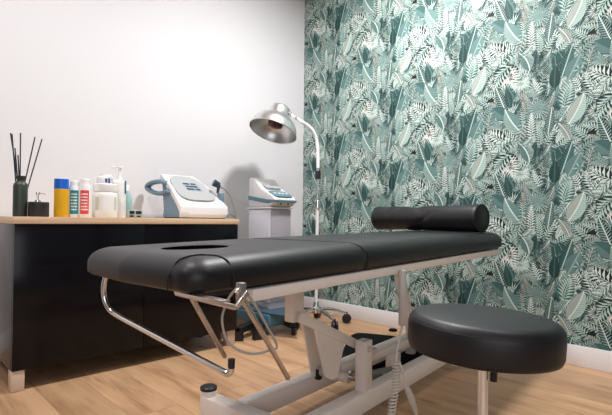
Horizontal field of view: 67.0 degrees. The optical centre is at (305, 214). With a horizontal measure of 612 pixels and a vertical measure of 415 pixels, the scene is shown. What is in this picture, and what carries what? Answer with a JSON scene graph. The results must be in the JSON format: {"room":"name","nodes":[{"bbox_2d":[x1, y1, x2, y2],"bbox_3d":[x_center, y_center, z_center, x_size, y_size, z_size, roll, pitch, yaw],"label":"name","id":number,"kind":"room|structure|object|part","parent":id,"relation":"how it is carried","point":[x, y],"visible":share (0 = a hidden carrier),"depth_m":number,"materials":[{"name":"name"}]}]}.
{"room":"physiotherapy treatment room","nodes":[
{"label":"physiotherapy treatment room","id":0,"kind":"room"},
{"bbox_2d":[0,0,304,302],"bbox_3d":[-1.822,-0.594,2.430,5.120,2.920,0.120,1,-1,-44],"label":"wall","id":1,"kind":"structure","parent":0,"point":[151,89],"depth_m":3.09,"materials":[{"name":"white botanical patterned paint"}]},
{"bbox_2d":[0,310,611,414],"bbox_3d":[-0.052,0.816,0.468,5.000,0.080,5.153,1,-1,-44],"label":"floor","id":2,"kind":"structure","parent":0,"point":[159,379],"depth_m":2.16,"materials":[{"name":"brown wood"}]},
{"bbox_2d":[0,223,237,392],"bbox_3d":[-1.056,0.425,2.646,1.195,0.743,0.583,1,-1,-44],"label":"sideboard","id":3,"kind":"object","parent":2,"relation":"on","point":[53,311],"visible":0.87,"depth_m":2.21,"materials":[{"name":"black paint"}]},
{"bbox_3d":[-1.291,0.739,2.059,0.054,0.095,0.054,1,-1,-44],"label":"leg","id":4,"kind":"part","parent":3,"relation":"part of","materials":[{"name":"white wood"}]},
{"bbox_3d":[-1.075,0.373,2.237,0.595,0.647,0.018,1,-1,-44],"label":"door","id":5,"kind":"part","parent":3,"relation":"part of","materials":[{"name":"black paint"}]},
{"bbox_2d":[0,216,238,223],"bbox_3d":[-1.050,0.038,2.650,1.206,0.032,0.589,1,-1,-44],"label":"countertop","id":6,"kind":"structure","parent":3,"relation":"on","point":[3,219],"depth_m":2.30,"materials":[{"name":"brown wood"}]},
{"bbox_2d":[10,133,42,216],"bbox_3d":[-1.331,-0.184,2.189,0.136,0.393,0.061,1,-1,-44],"label":"reed diffuser","id":7,"kind":"object","parent":6,"relation":"on","point":[20,187],"visible":1,"depth_m":2.16,"materials":[{"name":"glass"}]},
{"bbox_2d":[12,176,27,216],"bbox_3d":[-1.345,-0.083,2.175,0.061,0.191,0.061,1,-1,-44],"label":"bottle","id":8,"kind":"object","parent":7,"relation":"attached to","point":[20,187],"depth_m":2.15,"materials":[{"name":"glass"}]},
{"bbox_2d":[28,192,48,216],"bbox_3d":[-1.269,-0.044,2.193,0.088,0.115,0.088,1,-1,-44],"label":"soap dispenser","id":9,"kind":"object","parent":6,"relation":"on","point":[37,208],"visible":1,"depth_m":2.16,"materials":[{"name":"black ceramic"}]},
{"bbox_3d":[-1.269,-0.022,2.192,0.088,0.070,0.088,1,-1,-44],"label":"pot","id":10,"kind":"part","parent":9,"relation":"part of","materials":[{"name":"black ceramic"}]},
{"bbox_2d":[54,178,68,216],"bbox_3d":[-1.202,-0.079,2.270,0.066,0.187,0.066,1,-1,-44],"label":"bottle","id":11,"kind":"object","parent":6,"relation":"on","point":[61,186],"visible":0.89,"depth_m":2.24,"materials":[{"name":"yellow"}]},
{"bbox_2d":[68,181,79,216],"bbox_3d":[-1.163,-0.075,2.321,0.051,0.182,0.052,1,-1,-44],"label":"bottle","id":12,"kind":"object","parent":6,"relation":"on","point":[74,185],"visible":0.95,"depth_m":2.30,"materials":[{"name":"white plastic"}]},
{"bbox_2d":[79,179,90,216],"bbox_3d":[-1.118,-0.080,2.337,0.054,0.194,0.055,1,-1,-44],"label":"bottle","id":13,"kind":"object","parent":6,"relation":"on","point":[84,187],"visible":0.96,"depth_m":2.32,"materials":[{"name":"white plastic"}]},
{"bbox_2d":[81,193,87,209],"bbox_3d":[-1.109,-0.061,2.313,0.029,0.085,0.004,1,-1,-22],"label":"print","id":14,"kind":"object","parent":13,"relation":"attached to","point":[84,196],"depth_m":2.31,"materials":[{"name":"white"}]},
{"bbox_2d":[92,183,117,217],"bbox_3d":[-1.050,-0.069,2.417,0.123,0.176,0.123,1,-1,-44],"label":"jar","id":15,"kind":"object","parent":6,"relation":"on","point":[105,196],"visible":0.98,"depth_m":2.37,"materials":[{"name":"white plastic"}]},
{"bbox_3d":[-1.050,-0.136,2.418,0.117,0.042,0.117,1,-1,-44],"label":"lid","id":16,"kind":"part","parent":15,"relation":"part of","materials":[{"name":"white plastic"}]},
{"bbox_2d":[96,174,114,183],"bbox_3d":[-1.105,-0.099,2.544,0.091,0.237,0.092,1,-1,-44],"label":"tub","id":17,"kind":"object","parent":6,"relation":"on","point":[103,178],"visible":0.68,"depth_m":2.51,"materials":[{"name":"white plastic"}]},
{"bbox_2d":[112,166,125,217],"bbox_3d":[-1.017,-0.121,2.518,0.069,0.282,0.068,0,-1,7],"label":"pump bottle","id":18,"kind":"object","parent":6,"relation":"on","point":[121,189],"visible":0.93,"depth_m":2.50,"materials":[{"name":"white plastic"}]},
{"bbox_2d":[125,185,131,217],"bbox_3d":[-1.019,-0.072,2.627,0.060,0.187,0.059,1,-1,-44],"label":"bottle","id":19,"kind":"object","parent":6,"relation":"on","point":[128,195],"visible":0.48,"depth_m":2.61,"materials":[{"name":"teal plastic"}]},
{"bbox_2d":[126,210,142,217],"bbox_3d":[-0.927,-0.001,2.495,0.082,0.042,0.030,1,-1,-44],"label":"timer","id":20,"kind":"object","parent":6,"relation":"on","point":[129,213],"visible":1,"depth_m":2.48,"materials":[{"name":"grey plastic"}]},
{"bbox_2d":[144,174,227,218],"bbox_3d":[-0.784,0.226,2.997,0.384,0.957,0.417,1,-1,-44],"label":"medical device","id":21,"kind":"object","parent":6,"relation":"on","point":[183,196],"visible":0.92,"depth_m":2.89,"materials":[{"name":"white plastic"}]},
{"bbox_3d":[-0.943,-0.168,2.941,0.279,0.106,0.054,0,-1,40],"label":"carry handle","id":22,"kind":"part","parent":21,"relation":"part of","materials":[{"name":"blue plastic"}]},
{"bbox_3d":[-0.725,0.001,2.770,0.049,0.028,0.006,1,-1,-44],"label":"maker plate","id":23,"kind":"part","parent":21,"relation":"part of","materials":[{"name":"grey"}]},
{"bbox_3d":[-0.724,-0.163,2.949,0.261,0.165,0.200,1,-1,-44],"label":"screen panel","id":24,"kind":"part","parent":21,"relation":"part of","materials":[{"name":"grey plastic"}]},
{"bbox_3d":[-0.706,0.025,2.949,0.317,0.008,0.207,1,-1,-44],"label":"foot plate","id":25,"kind":"part","parent":21,"relation":"part of","materials":[{"name":"white plastic"}]},
{"bbox_2d":[212,180,235,218],"bbox_3d":[-0.536,-0.098,3.008,0.162,0.255,0.057,1,-1,-1],"label":"handpiece","id":26,"kind":"object","parent":21,"relation":"attached to","point":[215,183],"visible":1,"depth_m":3.01,"materials":[{"name":"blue plastic"}]},
{"bbox_3d":[-0.645,0.383,2.650,0.595,0.647,0.018,1,-1,-44],"label":"door","id":27,"kind":"part","parent":3,"relation":"part of","materials":[{"name":"black paint"}]},
{"bbox_3d":[-0.476,0.758,2.853,0.054,0.095,0.054,1,-1,-44],"label":"leg","id":28,"kind":"part","parent":3,"relation":"part of","materials":[{"name":"white wood"}]},
{"bbox_2d":[215,332,222,339],"bbox_3d":[-0.558,0.769,2.982,0.040,0.075,0.060,0,-1,17],"label":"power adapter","id":29,"kind":"object","parent":2,"relation":"on","point":[219,336],"visible":0.28,"depth_m":2.95,"materials":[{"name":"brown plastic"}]},
{"bbox_2d":[235,207,297,340],"bbox_3d":[-0.310,0.387,3.300,0.444,0.870,0.749,1,-1,-11],"label":"trolley","id":30,"kind":"object","parent":2,"relation":"on","point":[264,222],"visible":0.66,"depth_m":3.23,"materials":[{"name":"white plastic"}]},
{"bbox_3d":[-0.344,0.736,3.137,0.057,0.065,0.439,0,-1,25],"label":"arm","id":31,"kind":"part","parent":30,"relation":"part of","materials":[{"name":"black plastic"}]},
{"bbox_3d":[-0.282,0.736,3.152,0.057,0.065,0.374,0,-1,9],"label":"arm","id":32,"kind":"part","parent":30,"relation":"part of","materials":[{"name":"black plastic"}]},
{"bbox_3d":[-0.184,0.669,3.229,0.348,0.012,0.583,1,-1,-44],"label":"plate","id":33,"kind":"part","parent":30,"relation":"part of","materials":[{"name":"blue plastic"}]},
{"bbox_3d":[-0.264,-0.041,3.358,0.202,0.012,0.273,1,-1,-44],"label":"plate","id":34,"kind":"part","parent":30,"relation":"part of","materials":[{"name":"white plastic"}]},
{"bbox_2d":[248,178,296,207],"bbox_3d":[-0.245,-0.155,3.344,0.207,0.217,0.304,1,-1,-44],"label":"console","id":35,"kind":"object","parent":30,"relation":"on","point":[262,192],"visible":0.97,"depth_m":3.29,"materials":[{"name":"white plastic"}]},
{"bbox_3d":[-0.181,0.291,3.263,0.182,0.645,0.010,1,-1,-44],"label":"panel","id":36,"kind":"part","parent":30,"relation":"part of","materials":[{"name":"grey"}]},
{"bbox_3d":[-0.167,0.738,3.220,0.057,0.065,0.297,1,-1,-39],"label":"arm","id":37,"kind":"part","parent":30,"relation":"part of","materials":[{"name":"black plastic"}]},
{"bbox_2d":[249,103,320,234],"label":"heat lamp","id":38,"kind":"object","parent":2,"relation":"on","point":[274,123],"depth_m":3.40,"materials":[{"name":"silver metal"}]},
{"bbox_3d":[-0.235,-0.659,3.308,0.331,0.277,0.352,1,-1,-44],"label":"lamp shade","id":39,"kind":"part","parent":38,"relation":"part of","materials":[{"name":"silver metal"}]},
{"bbox_3d":[-0.219,-0.681,3.325,0.109,0.137,0.114,1,-1,-44],"label":"bulb","id":40,"kind":"part","parent":38,"relation":"part of","materials":[{"name":"red glass"}]},
{"bbox_2d":[87,231,501,414],"bbox_3d":[0.199,0.440,1.874,0.689,0.717,2.087,0,-1,36],"label":"massage table","id":41,"kind":"object","parent":2,"relation":"on","point":[254,269],"visible":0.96,"depth_m":1.48,"materials":[{"name":"black leather"}]},
{"bbox_2d":[87,238,363,292],"bbox_3d":[-0.232,0.124,1.318,0.544,0.082,0.638,0,-1,39],"label":"cushion","id":42,"kind":"object","parent":41,"relation":"on","point":[264,264],"depth_m":1.10,"materials":[{"name":"black leather"}]},
{"bbox_3d":[0.035,0.505,1.759,0.010,0.245,0.175,0,-1,39],"label":"plate","id":43,"kind":"part","parent":41,"relation":"part of","materials":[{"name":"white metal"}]},
{"bbox_3d":[0.088,0.415,1.625,0.012,0.190,0.366,0,-1,39],"label":"lift arm","id":44,"kind":"part","parent":41,"relation":"part of","materials":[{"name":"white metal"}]},
{"bbox_3d":[0.083,0.480,1.627,0.010,0.210,0.189,0,-1,39],"label":"plate","id":45,"kind":"part","parent":41,"relation":"part of","materials":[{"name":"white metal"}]},
{"bbox_3d":[0.215,0.560,1.718,0.044,0.186,0.052,0,-1,39],"label":"pivot post","id":46,"kind":"part","parent":41,"relation":"part of","materials":[{"name":"white metal"}]},
{"bbox_3d":[0.452,0.191,1.759,1.828,0.044,0.252,1,-1,-44],"label":"rail","id":47,"kind":"part","parent":41,"relation":"part of","materials":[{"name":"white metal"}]},
{"bbox_3d":[0.345,0.614,2.061,0.030,0.053,0.704,0,-1,39],"label":"arm","id":48,"kind":"part","parent":41,"relation":"part of","materials":[{"name":"white metal"}]},
{"bbox_2d":[252,231,501,269],"bbox_3d":[0.418,0.135,2.120,0.544,0.096,1.419,0,-1,39],"label":"cushion","id":49,"kind":"object","parent":41,"relation":"on","point":[395,250],"depth_m":1.75,"materials":[{"name":"black leather"}]},
{"bbox_3d":[0.284,0.582,1.504,0.029,0.196,0.068,0,-1,39],"label":"coiled cord","id":50,"kind":"part","parent":41,"relation":"part of","materials":[{"name":"white plastic"}]},
{"bbox_3d":[0.309,0.434,1.535,0.007,0.119,0.048,0,-1,39],"label":"cord","id":51,"kind":"part","parent":41,"relation":"part of","materials":[{"name":"white plastic"}]},
{"bbox_3d":[0.492,0.420,2.307,0.030,0.421,0.214,0,-1,39],"label":"lift arm","id":52,"kind":"part","parent":41,"relation":"part of","materials":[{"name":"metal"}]},
{"bbox_3d":[0.343,0.585,1.550,0.110,0.192,0.028,1,-1,-44],"label":"cord","id":53,"kind":"part","parent":41,"relation":"part of","materials":[{"name":"white plastic"}]},
{"bbox_2d":[371,204,489,232],"bbox_3d":[0.685,0.024,2.655,0.149,0.148,0.710,1,-1,-39],"label":"bolster","id":54,"kind":"object","parent":41,"relation":"on","point":[473,217],"visible":1,"depth_m":2.54,"materials":[{"name":"black leather"}]},
{"bbox_2d":[304,289,350,329],"label":"lamp base","id":55,"kind":"object","parent":2,"relation":"on","point":[315,309],"depth_m":3.41,"materials":[{"name":"silver metal"}]},
{"bbox_3d":[-0.007,0.720,3.325,0.030,0.069,0.219,0,-1,39],"label":"arm","id":56,"kind":"part","parent":55,"relation":"part of","materials":[{"name":"silver metal"}]},
{"bbox_3d":[0.144,0.722,3.316,0.030,0.069,0.219,1,-1,-33],"label":"arm","id":57,"kind":"part","parent":55,"relation":"part of","materials":[{"name":"silver metal"}]},
{"bbox_3d":[0.199,0.724,3.457,0.219,0.069,0.030,1,-1,-15],"label":"arm","id":58,"kind":"part","parent":55,"relation":"part of","materials":[{"name":"silver metal"}]},
{"bbox_2d":[342,333,422,369],"bbox_3d":[0.459,0.795,2.683,0.469,0.034,0.680,0,-1,11],"label":"pad","id":59,"kind":"object","parent":2,"relation":"on","point":[376,338],"visible":0.21,"depth_m":2.62,"materials":[{"name":"black leather"}]},
{"bbox_2d":[408,303,566,414],"bbox_3d":[0.387,0.505,1.065,0.544,0.565,0.523,1,-1,-44],"label":"stool","id":60,"kind":"object","parent":2,"relation":"on","point":[484,339],"visible":1,"depth_m":0.93,"materials":[{"name":"black leather"}]},
{"bbox_3d":[0.405,0.272,1.056,0.336,0.098,0.336,1,-1,-44],"label":"seat","id":61,"kind":"part","parent":60,"relation":"part of","materials":[{"name":"black leather"}]},
{"bbox_3d":[0.425,0.349,1.050,0.022,0.062,0.015,1,-1,0],"label":"height lever","id":62,"kind":"part","parent":60,"relation":"part of","materials":[{"name":"black plastic"}]},
{"bbox_2d":[302,0,611,350],"bbox_3d":[1.807,-0.561,2.261,0.120,2.920,5.153,1,-1,-44],"label":"wall","id":63,"kind":"structure","parent":0,"point":[504,106],"depth_m":2.92,"materials":[{"name":"green paper"}]},
{"bbox_2d":[304,296,611,372],"bbox_3d":[1.746,0.762,2.196,0.014,0.112,5.152,1,-1,-44],"label":"baseboard","id":64,"kind":"structure","parent":63,"relation":"attached to","point":[581,356],"depth_m":3.34,"materials":[{"name":"white"}]}
]}

